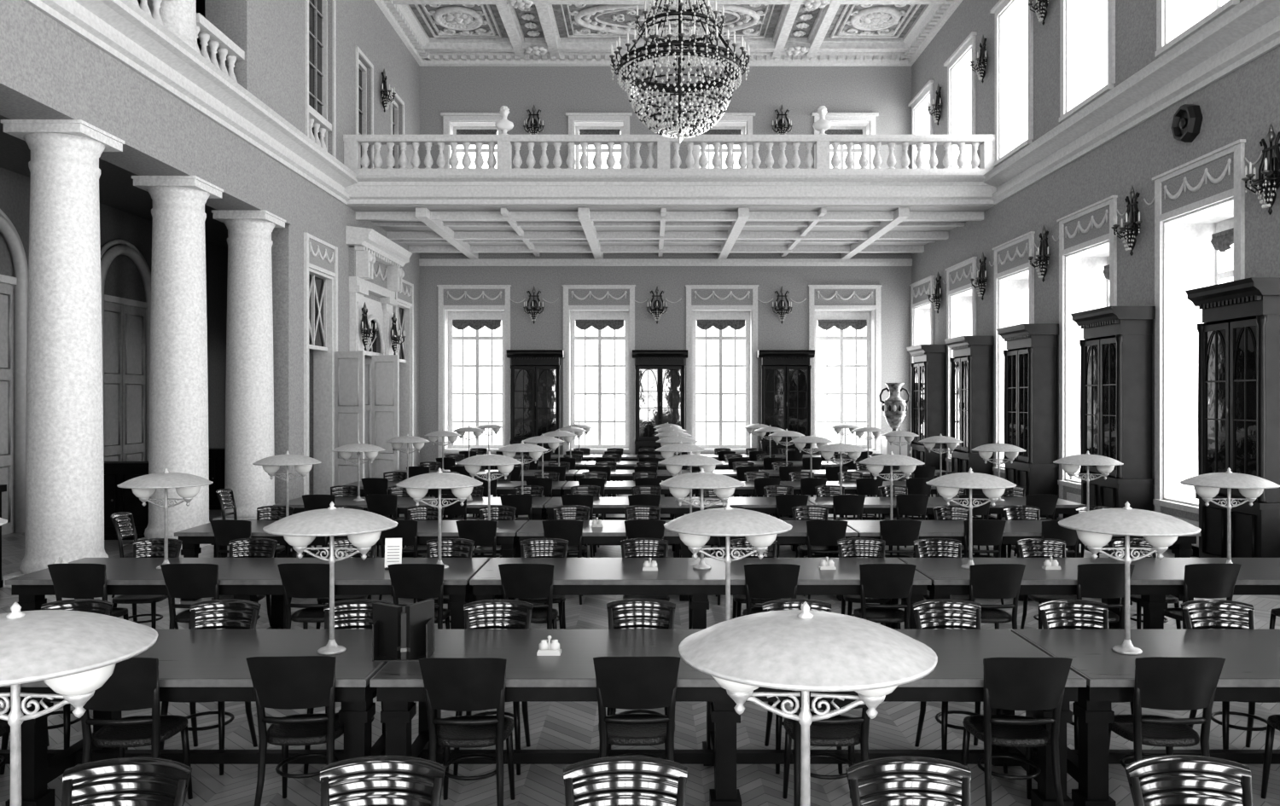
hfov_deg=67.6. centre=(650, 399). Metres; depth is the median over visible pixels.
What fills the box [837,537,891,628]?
wooden chair
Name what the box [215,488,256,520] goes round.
wooden chair
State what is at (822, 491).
wooden chair
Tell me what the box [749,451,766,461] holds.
wooden chair
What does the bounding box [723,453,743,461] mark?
wooden chair
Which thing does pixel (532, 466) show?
wooden chair
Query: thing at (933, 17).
crown molding
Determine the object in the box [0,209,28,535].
door
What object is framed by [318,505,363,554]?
wooden chair
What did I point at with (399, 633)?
book stand
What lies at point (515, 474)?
wooden chair
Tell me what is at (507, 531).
table
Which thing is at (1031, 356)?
bookcase
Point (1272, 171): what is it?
sconce
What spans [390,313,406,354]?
sconce
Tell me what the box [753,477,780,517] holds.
wooden chair
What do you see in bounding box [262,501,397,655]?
table lamp
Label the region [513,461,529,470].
wooden chair
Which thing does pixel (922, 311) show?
window
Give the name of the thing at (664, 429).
table lamp
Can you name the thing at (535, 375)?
bookcase
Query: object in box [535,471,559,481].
wooden chair
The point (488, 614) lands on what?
wooden chair
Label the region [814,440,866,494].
table lamp
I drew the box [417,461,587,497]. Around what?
table
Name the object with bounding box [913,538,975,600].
wooden chair
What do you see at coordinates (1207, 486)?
table lamp
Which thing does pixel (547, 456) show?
wooden chair
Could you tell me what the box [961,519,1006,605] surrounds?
wooden chair
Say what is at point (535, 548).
wooden chair
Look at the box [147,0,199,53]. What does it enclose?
column
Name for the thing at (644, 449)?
wooden chair
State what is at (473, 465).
table lamp
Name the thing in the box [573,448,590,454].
wooden chair
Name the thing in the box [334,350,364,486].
door
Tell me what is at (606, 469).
wooden chair
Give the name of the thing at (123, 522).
wooden chair
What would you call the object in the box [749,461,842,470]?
table
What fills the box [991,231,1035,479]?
window
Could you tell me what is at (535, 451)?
table lamp
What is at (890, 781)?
wooden chair
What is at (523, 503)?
wooden chair
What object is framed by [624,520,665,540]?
wooden chair
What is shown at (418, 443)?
table lamp
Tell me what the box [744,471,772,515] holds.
wooden chair
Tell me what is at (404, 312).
door
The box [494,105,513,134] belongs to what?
bust
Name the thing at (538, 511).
table
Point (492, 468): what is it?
wooden chair
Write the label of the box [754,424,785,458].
table lamp
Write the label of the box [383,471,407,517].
wooden chair
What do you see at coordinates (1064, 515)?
baseboard
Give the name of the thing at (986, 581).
wooden chair
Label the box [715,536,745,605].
wooden chair
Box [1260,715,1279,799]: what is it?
wooden chair
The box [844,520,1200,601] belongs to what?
table
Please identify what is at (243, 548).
wooden chair
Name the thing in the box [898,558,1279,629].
table
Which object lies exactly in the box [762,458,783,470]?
wooden chair
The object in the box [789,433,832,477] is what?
table lamp
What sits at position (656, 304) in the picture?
sconce
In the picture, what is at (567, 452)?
wooden chair
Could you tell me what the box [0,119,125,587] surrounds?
column
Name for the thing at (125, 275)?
door
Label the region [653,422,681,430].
table lamp
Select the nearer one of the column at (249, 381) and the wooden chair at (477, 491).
the wooden chair at (477, 491)
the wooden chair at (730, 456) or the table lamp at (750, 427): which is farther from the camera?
the table lamp at (750, 427)
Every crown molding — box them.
[23,0,357,204]
[374,0,962,66]
[418,258,912,266]
[983,0,1279,204]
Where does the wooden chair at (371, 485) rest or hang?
on the floor
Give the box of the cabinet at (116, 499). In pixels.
[103,461,148,540]
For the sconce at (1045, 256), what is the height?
1.120 m
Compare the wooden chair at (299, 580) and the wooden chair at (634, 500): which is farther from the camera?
the wooden chair at (634, 500)
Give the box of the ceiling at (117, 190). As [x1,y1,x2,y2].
[0,115,227,248]
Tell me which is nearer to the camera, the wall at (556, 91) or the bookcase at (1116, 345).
the bookcase at (1116, 345)
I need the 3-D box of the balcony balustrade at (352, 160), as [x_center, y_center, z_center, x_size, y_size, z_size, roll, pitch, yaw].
[0.450,-5.390,21.180,14.400,0.860,0.340,0,0,0]
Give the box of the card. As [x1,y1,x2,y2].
[384,538,401,570]
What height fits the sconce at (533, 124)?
1.120 m
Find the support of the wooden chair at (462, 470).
on the floor
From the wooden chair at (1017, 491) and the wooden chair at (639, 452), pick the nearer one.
the wooden chair at (1017, 491)
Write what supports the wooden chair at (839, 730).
on the floor
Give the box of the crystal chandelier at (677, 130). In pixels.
[609,0,750,143]
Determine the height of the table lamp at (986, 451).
0.858 m
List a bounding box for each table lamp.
[0,517,8,526]
[0,601,158,805]
[116,467,213,570]
[252,450,321,517]
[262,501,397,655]
[331,440,385,501]
[385,433,430,478]
[395,467,482,569]
[424,429,461,471]
[452,424,485,457]
[456,450,521,520]
[475,422,503,451]
[496,440,547,494]
[523,434,564,477]
[541,429,577,466]
[555,424,587,458]
[565,422,593,451]
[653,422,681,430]
[654,425,686,433]
[654,429,691,456]
[655,433,698,455]
[655,440,706,500]
[658,450,722,513]
[659,467,744,570]
[663,501,792,621]
[678,601,937,805]
[743,422,768,451]
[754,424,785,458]
[768,429,804,466]
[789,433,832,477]
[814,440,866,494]
[831,422,859,454]
[851,424,884,458]
[858,450,925,520]
[881,429,919,471]
[918,433,963,477]
[925,467,1016,569]
[971,440,1026,501]
[1053,450,1123,511]
[1058,501,1201,655]
[1180,467,1279,564]
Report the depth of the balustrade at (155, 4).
13.38 m
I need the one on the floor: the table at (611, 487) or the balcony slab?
the table at (611, 487)
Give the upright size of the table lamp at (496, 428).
0.858 m
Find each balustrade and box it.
[129,0,163,26]
[196,12,244,81]
[343,134,995,172]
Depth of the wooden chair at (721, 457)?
23.70 m
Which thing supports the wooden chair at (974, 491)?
on the floor
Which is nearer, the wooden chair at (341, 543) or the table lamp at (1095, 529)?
the table lamp at (1095, 529)
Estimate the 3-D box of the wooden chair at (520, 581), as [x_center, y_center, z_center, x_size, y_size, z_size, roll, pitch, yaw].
[-0.970,1.743,7.718,0.440,0.920,0.538,0,0,1]
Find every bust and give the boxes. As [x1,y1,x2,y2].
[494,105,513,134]
[812,105,831,134]
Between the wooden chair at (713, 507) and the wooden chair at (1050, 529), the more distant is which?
the wooden chair at (713, 507)
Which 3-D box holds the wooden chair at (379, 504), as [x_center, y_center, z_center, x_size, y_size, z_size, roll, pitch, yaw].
[-3.631,1.743,13.120,0.440,0.920,0.538,0,0,1]
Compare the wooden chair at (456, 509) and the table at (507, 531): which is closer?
the table at (507, 531)
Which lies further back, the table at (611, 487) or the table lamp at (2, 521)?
the table at (611, 487)
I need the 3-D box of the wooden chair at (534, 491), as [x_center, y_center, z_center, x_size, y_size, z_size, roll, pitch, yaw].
[-1.797,1.743,13.963,0.440,0.920,0.538,0,0,0]
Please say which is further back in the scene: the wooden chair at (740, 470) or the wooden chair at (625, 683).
the wooden chair at (740, 470)
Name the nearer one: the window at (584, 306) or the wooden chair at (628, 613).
the wooden chair at (628, 613)
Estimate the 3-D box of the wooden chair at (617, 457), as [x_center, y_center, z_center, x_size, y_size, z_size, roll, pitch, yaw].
[-0.916,1.743,22.079,0.440,0.920,0.538,0,0,2]
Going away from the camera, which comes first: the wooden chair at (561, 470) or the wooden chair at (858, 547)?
the wooden chair at (858, 547)
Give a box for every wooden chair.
[0,599,113,774]
[0,719,10,767]
[47,563,128,620]
[61,757,191,805]
[81,657,192,799]
[110,512,137,598]
[112,538,182,629]
[159,599,261,775]
[160,564,219,629]
[210,519,251,558]
[211,538,277,627]
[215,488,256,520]
[246,656,343,805]
[256,506,294,558]
[277,563,329,629]
[289,536,328,604]
[302,494,335,556]
[303,599,394,773]
[316,538,376,629]
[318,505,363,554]
[320,756,446,805]
[321,485,357,547]
[360,477,394,517]
[365,494,404,556]
[378,519,424,603]
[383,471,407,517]
[387,564,450,629]
[388,485,410,520]
[401,506,444,555]
[406,466,431,497]
[416,538,474,623]
[418,657,515,805]
[419,461,442,496]
[426,488,445,518]
[434,494,472,555]
[436,458,455,470]
[445,453,464,461]
[449,466,471,477]
[451,486,483,548]
[453,599,533,775]
[455,520,502,559]
[459,451,477,459]
[470,448,487,454]
[472,477,497,517]
[473,506,516,555]
[484,465,498,497]
[486,471,511,497]
[498,466,520,495]
[498,564,558,629]
[500,494,532,556]
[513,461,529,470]
[513,485,543,522]
[517,458,538,481]
[517,538,568,629]
[523,454,541,481]
[525,477,552,517]
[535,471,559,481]
[542,519,583,605]
[543,451,551,461]
[543,466,565,497]
[547,461,570,497]
[553,506,590,558]
[555,458,575,470]
[561,494,594,558]
[563,453,581,481]
[563,756,687,805]
[565,451,583,461]
[570,485,600,552]
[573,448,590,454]
[578,477,605,520]
[581,471,607,517]
[587,466,610,497]
[593,656,680,762]
[594,458,616,497]
[594,461,616,497]
[601,453,620,495]
[604,451,622,481]
[606,448,623,481]
[606,599,675,750]
[620,538,669,601]
[624,506,661,520]
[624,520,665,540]
[628,494,660,506]
[631,485,661,495]
[632,471,657,481]
[634,466,657,472]
[634,477,661,487]
[636,453,656,461]
[636,461,657,469]
[637,451,655,454]
[638,448,655,451]
[639,458,658,470]
[686,465,698,497]
[692,466,700,472]
[694,488,698,497]
[698,488,717,497]
[707,506,744,557]
[714,448,731,454]
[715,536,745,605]
[717,451,735,461]
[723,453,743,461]
[727,458,748,470]
[729,538,780,618]
[732,461,754,497]
[736,466,759,497]
[742,564,800,616]
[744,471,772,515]
[745,448,762,454]
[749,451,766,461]
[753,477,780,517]
[756,453,775,461]
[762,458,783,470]
[762,599,842,774]
[763,485,796,551]
[771,461,792,470]
[775,494,808,558]
[778,448,795,454]
[779,466,802,481]
[782,691,869,805]
[787,451,802,461]
[789,471,814,497]
[791,506,834,558]
[800,477,826,495]
[802,458,821,470]
[802,520,847,599]
[809,448,820,454]
[814,485,848,520]
[820,452,838,461]
[825,466,848,481]
[832,453,849,461]
[832,494,865,520]
[837,471,867,517]
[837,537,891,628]
[842,458,862,470]
[845,756,971,805]
[853,477,883,520]
[853,564,916,629]
[855,461,878,497]
[858,451,872,460]
[866,466,893,497]
[868,453,881,457]
[878,485,912,550]
[879,520,921,558]
[884,465,898,470]
[889,471,919,517]
[890,494,929,555]
[901,477,932,518]
[912,599,1007,773]
[913,466,936,497]
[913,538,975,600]
[932,506,977,555]
[936,471,957,477]
[936,488,973,547]
[959,494,990,555]
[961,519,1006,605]
[961,657,1072,805]
[965,488,983,519]
[969,564,1025,629]
[999,485,1025,520]
[1002,505,1039,558]
[1013,494,1058,556]
[1016,538,1076,629]
[1037,599,1133,750]
[1041,520,1078,558]
[1074,506,1111,558]
[1076,564,1134,629]
[1108,538,1181,629]
[1108,657,1225,768]
[1124,755,1253,805]
[1129,535,1163,605]
[1163,564,1241,629]
[1180,599,1279,750]
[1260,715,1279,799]
[1268,608,1279,629]
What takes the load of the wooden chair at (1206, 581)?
on the floor
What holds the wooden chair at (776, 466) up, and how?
on the floor
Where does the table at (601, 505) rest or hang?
on the floor
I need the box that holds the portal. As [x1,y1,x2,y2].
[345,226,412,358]
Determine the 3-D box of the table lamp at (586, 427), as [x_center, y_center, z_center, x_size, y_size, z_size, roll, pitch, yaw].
[-1.808,1.011,24.350,0.728,0.858,0.728,0,0,-10]
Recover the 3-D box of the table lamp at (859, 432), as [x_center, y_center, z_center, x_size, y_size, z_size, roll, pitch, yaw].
[4.937,1.011,21.650,0.728,0.858,0.728,0,0,8]
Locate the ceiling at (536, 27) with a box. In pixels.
[391,0,944,58]
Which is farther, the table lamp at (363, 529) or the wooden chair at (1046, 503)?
the wooden chair at (1046, 503)
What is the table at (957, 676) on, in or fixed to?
on the floor
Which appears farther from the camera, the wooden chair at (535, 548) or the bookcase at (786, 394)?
the bookcase at (786, 394)
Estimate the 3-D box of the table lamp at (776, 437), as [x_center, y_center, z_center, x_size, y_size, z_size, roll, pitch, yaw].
[2.707,1.011,18.950,0.728,0.858,0.728,0,0,3]
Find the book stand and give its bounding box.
[372,599,434,662]
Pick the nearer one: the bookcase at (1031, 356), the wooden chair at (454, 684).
the wooden chair at (454, 684)
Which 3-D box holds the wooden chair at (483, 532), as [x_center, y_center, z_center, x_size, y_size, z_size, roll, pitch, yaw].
[-1.847,1.743,10.413,0.440,0.920,0.538,0,0,3]
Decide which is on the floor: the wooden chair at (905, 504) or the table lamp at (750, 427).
the wooden chair at (905, 504)
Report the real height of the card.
0.258 m
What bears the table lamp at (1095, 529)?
on the table at (1250, 672)
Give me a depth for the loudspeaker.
13.41 m
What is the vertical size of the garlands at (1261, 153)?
0.143 m
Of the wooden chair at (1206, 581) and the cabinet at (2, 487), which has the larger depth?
the cabinet at (2, 487)
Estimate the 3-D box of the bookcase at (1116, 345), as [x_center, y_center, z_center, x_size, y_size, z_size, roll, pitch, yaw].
[7.245,0.400,15.030,0.670,3.600,1.360,0,0,0]
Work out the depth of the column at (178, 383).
14.08 m
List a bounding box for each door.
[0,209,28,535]
[100,238,151,461]
[303,232,337,494]
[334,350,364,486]
[364,358,372,478]
[372,354,399,478]
[394,279,413,470]
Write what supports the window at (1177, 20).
in the wall at (1244, 103)
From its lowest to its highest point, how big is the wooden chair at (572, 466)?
0.920 m
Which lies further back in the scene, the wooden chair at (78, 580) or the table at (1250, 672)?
the wooden chair at (78, 580)
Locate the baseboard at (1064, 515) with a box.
[1064,515,1198,558]
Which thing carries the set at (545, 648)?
on the table at (957, 676)
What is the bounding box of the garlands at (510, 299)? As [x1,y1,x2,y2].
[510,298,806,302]
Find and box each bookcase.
[506,349,564,454]
[632,349,687,454]
[756,349,814,454]
[906,344,946,471]
[944,336,993,475]
[996,324,1058,517]
[1070,306,1155,511]
[1185,277,1279,558]
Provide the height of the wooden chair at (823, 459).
0.920 m
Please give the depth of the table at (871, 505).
13.12 m
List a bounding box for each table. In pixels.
[0,629,388,805]
[5,558,489,629]
[174,520,527,601]
[273,497,551,558]
[344,481,567,518]
[370,629,1086,805]
[393,470,578,497]
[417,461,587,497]
[443,454,593,470]
[469,558,931,629]
[517,520,857,601]
[544,497,814,558]
[562,481,783,520]
[575,470,763,497]
[585,461,750,497]
[592,454,718,481]
[742,454,820,461]
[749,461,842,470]
[761,470,947,497]
[779,481,1004,520]
[807,497,1086,558]
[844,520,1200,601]
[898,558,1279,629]
[1011,629,1279,805]
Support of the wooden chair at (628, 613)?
on the floor
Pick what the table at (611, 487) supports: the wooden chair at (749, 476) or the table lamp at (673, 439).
the table lamp at (673, 439)
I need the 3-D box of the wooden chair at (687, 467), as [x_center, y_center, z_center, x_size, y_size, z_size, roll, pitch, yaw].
[0.932,1.743,19.351,0.440,0.920,0.538,0,0,3]
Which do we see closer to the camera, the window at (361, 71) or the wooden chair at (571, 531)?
the wooden chair at (571, 531)
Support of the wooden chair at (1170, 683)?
on the floor
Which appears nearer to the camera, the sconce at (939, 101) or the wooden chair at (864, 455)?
the wooden chair at (864, 455)
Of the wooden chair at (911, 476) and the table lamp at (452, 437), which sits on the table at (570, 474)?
the table lamp at (452, 437)
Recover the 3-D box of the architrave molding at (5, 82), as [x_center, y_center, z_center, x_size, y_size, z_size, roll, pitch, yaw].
[-6.725,-3.310,7.925,0.050,0.100,19.850,0,0,0]
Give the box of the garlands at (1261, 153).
[933,151,1262,288]
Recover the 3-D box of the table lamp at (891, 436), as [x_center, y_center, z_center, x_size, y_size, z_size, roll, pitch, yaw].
[4.956,1.011,18.950,0.728,0.858,0.728,0,0,-2]
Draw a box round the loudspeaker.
[1171,104,1203,142]
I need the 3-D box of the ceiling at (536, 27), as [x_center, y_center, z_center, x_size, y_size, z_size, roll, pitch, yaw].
[-1.175,-10.166,12.200,19.450,0.708,32.800,0,0,0]
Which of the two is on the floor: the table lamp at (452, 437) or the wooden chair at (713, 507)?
the wooden chair at (713, 507)
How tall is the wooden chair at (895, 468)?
0.920 m
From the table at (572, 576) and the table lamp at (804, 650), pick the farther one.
the table at (572, 576)
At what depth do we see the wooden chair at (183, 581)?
7.51 m
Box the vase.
[878,383,909,431]
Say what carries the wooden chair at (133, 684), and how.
on the floor
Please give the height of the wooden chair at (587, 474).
0.920 m
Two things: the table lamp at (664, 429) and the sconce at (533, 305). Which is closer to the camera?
the table lamp at (664, 429)
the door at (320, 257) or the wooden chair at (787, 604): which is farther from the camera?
the door at (320, 257)
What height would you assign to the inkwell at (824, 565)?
0.104 m
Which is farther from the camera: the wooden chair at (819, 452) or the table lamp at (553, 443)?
the wooden chair at (819, 452)
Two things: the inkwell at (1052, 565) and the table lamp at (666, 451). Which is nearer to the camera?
the inkwell at (1052, 565)
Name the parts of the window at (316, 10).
loggia balustrade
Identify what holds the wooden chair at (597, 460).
on the floor
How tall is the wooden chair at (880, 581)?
0.920 m
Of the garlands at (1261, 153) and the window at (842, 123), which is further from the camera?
the window at (842, 123)
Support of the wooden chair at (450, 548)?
on the floor
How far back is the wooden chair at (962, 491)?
14.16 m
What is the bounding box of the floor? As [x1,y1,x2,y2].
[0,480,1279,805]
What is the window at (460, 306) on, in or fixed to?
in the wall at (556, 91)
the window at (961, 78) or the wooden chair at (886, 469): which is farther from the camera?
the window at (961, 78)
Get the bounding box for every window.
[305,0,336,157]
[355,46,373,168]
[389,87,404,168]
[436,285,511,458]
[440,112,501,168]
[562,285,635,461]
[565,112,632,168]
[685,285,759,454]
[688,112,755,168]
[808,285,882,454]
[811,112,878,168]
[907,80,934,168]
[909,275,934,457]
[943,31,977,168]
[944,256,977,471]
[990,0,1033,166]
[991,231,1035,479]
[1056,195,1117,518]
[1058,0,1115,122]
[1152,139,1245,557]
[1154,0,1239,57]
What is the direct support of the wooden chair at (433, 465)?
on the floor
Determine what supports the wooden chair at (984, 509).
on the floor
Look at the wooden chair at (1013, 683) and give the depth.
4.85 m
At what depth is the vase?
26.43 m
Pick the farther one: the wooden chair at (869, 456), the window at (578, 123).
the window at (578, 123)
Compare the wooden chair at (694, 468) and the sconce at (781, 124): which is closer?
the wooden chair at (694, 468)
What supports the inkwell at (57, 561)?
on the table at (243, 578)
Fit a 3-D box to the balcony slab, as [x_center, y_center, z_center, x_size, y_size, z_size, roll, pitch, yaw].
[0.450,-4.530,24.445,14.400,0.860,7.110,0,0,0]
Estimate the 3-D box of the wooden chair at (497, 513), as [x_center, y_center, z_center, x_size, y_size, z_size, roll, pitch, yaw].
[-1.836,1.743,11.255,0.440,0.920,0.538,0,0,3]
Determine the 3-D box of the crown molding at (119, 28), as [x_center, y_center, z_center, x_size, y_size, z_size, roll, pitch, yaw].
[-6.570,-4.620,8.775,0.360,0.640,24.750,0,0,0]
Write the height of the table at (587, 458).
0.760 m
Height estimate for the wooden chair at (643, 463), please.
0.920 m
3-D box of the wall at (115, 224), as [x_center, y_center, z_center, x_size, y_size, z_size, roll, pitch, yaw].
[-10.700,-4.010,12.500,0.400,12.420,32.200,0,0,0]
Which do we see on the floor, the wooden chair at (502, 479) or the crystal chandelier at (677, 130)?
the wooden chair at (502, 479)
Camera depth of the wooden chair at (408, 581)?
7.50 m
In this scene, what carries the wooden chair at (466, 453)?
on the floor
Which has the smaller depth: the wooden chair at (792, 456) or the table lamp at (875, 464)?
the table lamp at (875, 464)
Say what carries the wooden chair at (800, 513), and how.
on the floor
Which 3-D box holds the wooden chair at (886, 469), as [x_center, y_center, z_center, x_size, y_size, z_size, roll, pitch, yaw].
[4.440,1.743,18.516,0.440,0.920,0.538,0,0,2]
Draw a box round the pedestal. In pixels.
[879,435,907,456]
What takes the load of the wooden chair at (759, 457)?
on the floor
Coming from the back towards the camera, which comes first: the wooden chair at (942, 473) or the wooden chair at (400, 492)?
the wooden chair at (942, 473)
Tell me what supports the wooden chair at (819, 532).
on the floor
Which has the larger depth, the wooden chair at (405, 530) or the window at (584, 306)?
the window at (584, 306)
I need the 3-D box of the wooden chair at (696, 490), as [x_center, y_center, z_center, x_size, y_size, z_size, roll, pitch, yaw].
[0.935,1.743,15.816,0.440,0.920,0.538,0,0,-1]
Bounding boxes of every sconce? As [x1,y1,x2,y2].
[360,302,378,350]
[380,68,395,112]
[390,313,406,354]
[523,104,544,134]
[523,285,544,324]
[645,286,668,323]
[771,104,792,134]
[771,285,792,324]
[926,83,942,125]
[926,271,942,313]
[969,251,988,300]
[970,34,988,83]
[1027,0,1048,24]
[1027,224,1051,282]
[1111,186,1142,255]
[1241,123,1279,215]
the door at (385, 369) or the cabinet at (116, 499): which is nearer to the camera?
the cabinet at (116, 499)
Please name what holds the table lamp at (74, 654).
on the table
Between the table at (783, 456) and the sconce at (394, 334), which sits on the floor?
the table at (783, 456)
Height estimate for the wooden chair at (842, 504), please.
0.920 m
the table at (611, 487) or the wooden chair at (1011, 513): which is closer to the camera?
the wooden chair at (1011, 513)
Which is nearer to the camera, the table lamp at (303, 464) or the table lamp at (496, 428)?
the table lamp at (303, 464)
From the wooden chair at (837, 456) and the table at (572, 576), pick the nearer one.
the table at (572, 576)
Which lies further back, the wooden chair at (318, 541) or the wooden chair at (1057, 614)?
the wooden chair at (318, 541)
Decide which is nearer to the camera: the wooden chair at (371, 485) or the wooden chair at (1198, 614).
the wooden chair at (1198, 614)
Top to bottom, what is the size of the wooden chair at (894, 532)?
0.920 m
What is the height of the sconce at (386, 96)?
1.120 m
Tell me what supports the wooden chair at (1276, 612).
on the floor
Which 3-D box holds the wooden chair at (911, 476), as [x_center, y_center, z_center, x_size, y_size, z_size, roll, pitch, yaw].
[4.439,1.743,16.654,0.440,0.920,0.538,0,0,-1]
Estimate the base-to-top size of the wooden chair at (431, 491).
0.920 m
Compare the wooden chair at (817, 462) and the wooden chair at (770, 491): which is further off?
the wooden chair at (817, 462)
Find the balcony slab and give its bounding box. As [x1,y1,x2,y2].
[344,172,996,258]
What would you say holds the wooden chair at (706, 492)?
on the floor
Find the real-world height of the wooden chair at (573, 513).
0.920 m
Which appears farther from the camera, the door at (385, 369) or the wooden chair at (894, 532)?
the door at (385, 369)
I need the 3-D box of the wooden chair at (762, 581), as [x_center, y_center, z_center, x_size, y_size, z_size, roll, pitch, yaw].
[0.962,1.743,7.708,0.440,0.920,0.538,0,0,2]
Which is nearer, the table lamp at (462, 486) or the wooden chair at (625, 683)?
the wooden chair at (625, 683)
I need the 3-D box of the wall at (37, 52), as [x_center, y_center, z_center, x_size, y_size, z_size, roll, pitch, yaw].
[-7.100,-4.010,12.200,0.700,12.420,31.600,0,0,0]
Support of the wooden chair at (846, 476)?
on the floor
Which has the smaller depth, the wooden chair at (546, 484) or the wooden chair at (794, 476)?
the wooden chair at (546, 484)
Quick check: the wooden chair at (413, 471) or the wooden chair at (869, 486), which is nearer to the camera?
the wooden chair at (869, 486)
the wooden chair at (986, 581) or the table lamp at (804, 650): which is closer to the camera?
the table lamp at (804, 650)
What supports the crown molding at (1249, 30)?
attached to the wall at (1244, 103)
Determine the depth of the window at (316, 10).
19.99 m
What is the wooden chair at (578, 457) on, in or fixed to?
on the floor
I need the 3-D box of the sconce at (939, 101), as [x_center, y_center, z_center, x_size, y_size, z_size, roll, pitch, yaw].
[7.465,-7.760,25.140,0.370,1.120,0.640,0,0,0]
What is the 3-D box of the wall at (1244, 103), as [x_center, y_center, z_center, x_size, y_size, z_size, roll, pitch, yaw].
[8.100,-4.010,12.200,0.900,12.420,31.600,0,0,0]
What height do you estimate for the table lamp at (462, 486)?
0.858 m
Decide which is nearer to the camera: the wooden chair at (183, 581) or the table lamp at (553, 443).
the wooden chair at (183, 581)
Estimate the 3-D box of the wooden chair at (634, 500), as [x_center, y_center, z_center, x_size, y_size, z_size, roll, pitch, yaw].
[-0.085,1.743,13.118,0.440,0.920,0.538,0,0,-1]
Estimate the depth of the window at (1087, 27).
17.54 m
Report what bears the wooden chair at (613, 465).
on the floor
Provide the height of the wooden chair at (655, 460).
0.920 m
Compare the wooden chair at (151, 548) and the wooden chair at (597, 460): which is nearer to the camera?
the wooden chair at (151, 548)
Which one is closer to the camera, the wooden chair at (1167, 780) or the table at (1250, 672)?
the wooden chair at (1167, 780)
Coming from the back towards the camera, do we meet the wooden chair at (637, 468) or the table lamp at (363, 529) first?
the wooden chair at (637, 468)
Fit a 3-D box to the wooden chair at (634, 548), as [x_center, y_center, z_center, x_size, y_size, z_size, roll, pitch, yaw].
[-0.043,1.743,8.563,0.440,0.920,0.538,0,0,-3]
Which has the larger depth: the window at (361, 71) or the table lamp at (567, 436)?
the window at (361, 71)
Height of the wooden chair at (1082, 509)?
0.920 m
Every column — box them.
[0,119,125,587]
[131,175,223,550]
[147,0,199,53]
[211,209,286,520]
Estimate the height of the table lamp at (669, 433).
0.858 m
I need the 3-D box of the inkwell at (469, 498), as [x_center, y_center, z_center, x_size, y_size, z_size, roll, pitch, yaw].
[-2.600,1.388,13.600,0.130,0.104,0.080,0,0,0]
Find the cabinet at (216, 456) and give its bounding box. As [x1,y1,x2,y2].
[208,448,225,509]
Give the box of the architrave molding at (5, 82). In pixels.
[0,73,291,224]
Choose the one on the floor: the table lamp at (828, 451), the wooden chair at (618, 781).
the wooden chair at (618, 781)
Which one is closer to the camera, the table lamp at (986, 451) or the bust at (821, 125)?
the table lamp at (986, 451)
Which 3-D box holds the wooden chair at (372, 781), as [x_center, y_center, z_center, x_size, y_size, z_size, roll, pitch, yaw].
[-0.943,1.743,3.172,0.440,0.920,0.538,0,0,0]
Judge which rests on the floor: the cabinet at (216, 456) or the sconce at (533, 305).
the cabinet at (216, 456)
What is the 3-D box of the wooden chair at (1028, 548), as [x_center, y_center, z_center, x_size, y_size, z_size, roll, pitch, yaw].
[3.580,1.743,8.558,0.440,0.920,0.538,0,0,1]
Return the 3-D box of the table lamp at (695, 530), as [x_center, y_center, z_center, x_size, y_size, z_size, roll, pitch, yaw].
[0.443,1.011,5.450,0.728,0.858,0.728,0,0,-11]
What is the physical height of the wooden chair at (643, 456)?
0.920 m
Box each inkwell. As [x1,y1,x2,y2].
[52,557,68,564]
[466,494,472,500]
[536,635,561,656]
[591,517,603,527]
[642,558,657,570]
[818,557,835,570]
[1041,557,1060,570]
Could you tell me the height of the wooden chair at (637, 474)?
0.920 m
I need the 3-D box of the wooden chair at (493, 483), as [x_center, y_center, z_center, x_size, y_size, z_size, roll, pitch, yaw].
[-2.729,1.743,15.819,0.440,0.920,0.538,0,0,-3]
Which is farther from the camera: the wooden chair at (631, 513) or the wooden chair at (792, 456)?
the wooden chair at (792, 456)
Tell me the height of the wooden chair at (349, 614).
0.920 m
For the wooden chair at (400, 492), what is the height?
0.920 m
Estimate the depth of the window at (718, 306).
28.31 m
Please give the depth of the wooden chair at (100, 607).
6.07 m
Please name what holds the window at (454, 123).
in the wall at (556, 91)
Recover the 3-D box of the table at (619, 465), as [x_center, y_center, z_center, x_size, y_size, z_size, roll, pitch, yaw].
[0.400,1.820,21.650,3.680,0.760,1.080,0,0,0]
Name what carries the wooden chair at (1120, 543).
on the floor
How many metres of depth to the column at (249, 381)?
16.61 m
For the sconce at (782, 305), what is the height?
1.120 m
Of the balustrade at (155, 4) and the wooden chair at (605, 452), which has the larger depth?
the wooden chair at (605, 452)
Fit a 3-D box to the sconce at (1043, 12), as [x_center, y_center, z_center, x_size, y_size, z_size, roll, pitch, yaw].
[7.465,-7.760,18.400,0.370,1.120,0.640,0,0,0]
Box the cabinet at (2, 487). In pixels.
[0,484,6,587]
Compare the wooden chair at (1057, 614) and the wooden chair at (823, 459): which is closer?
the wooden chair at (1057, 614)
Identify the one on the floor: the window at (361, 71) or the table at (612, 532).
the table at (612, 532)
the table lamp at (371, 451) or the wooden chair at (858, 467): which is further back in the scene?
the wooden chair at (858, 467)
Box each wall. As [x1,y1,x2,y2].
[0,0,227,448]
[0,0,419,504]
[419,66,911,462]
[911,0,1279,511]
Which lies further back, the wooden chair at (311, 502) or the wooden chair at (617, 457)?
the wooden chair at (617, 457)
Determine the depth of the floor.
6.23 m

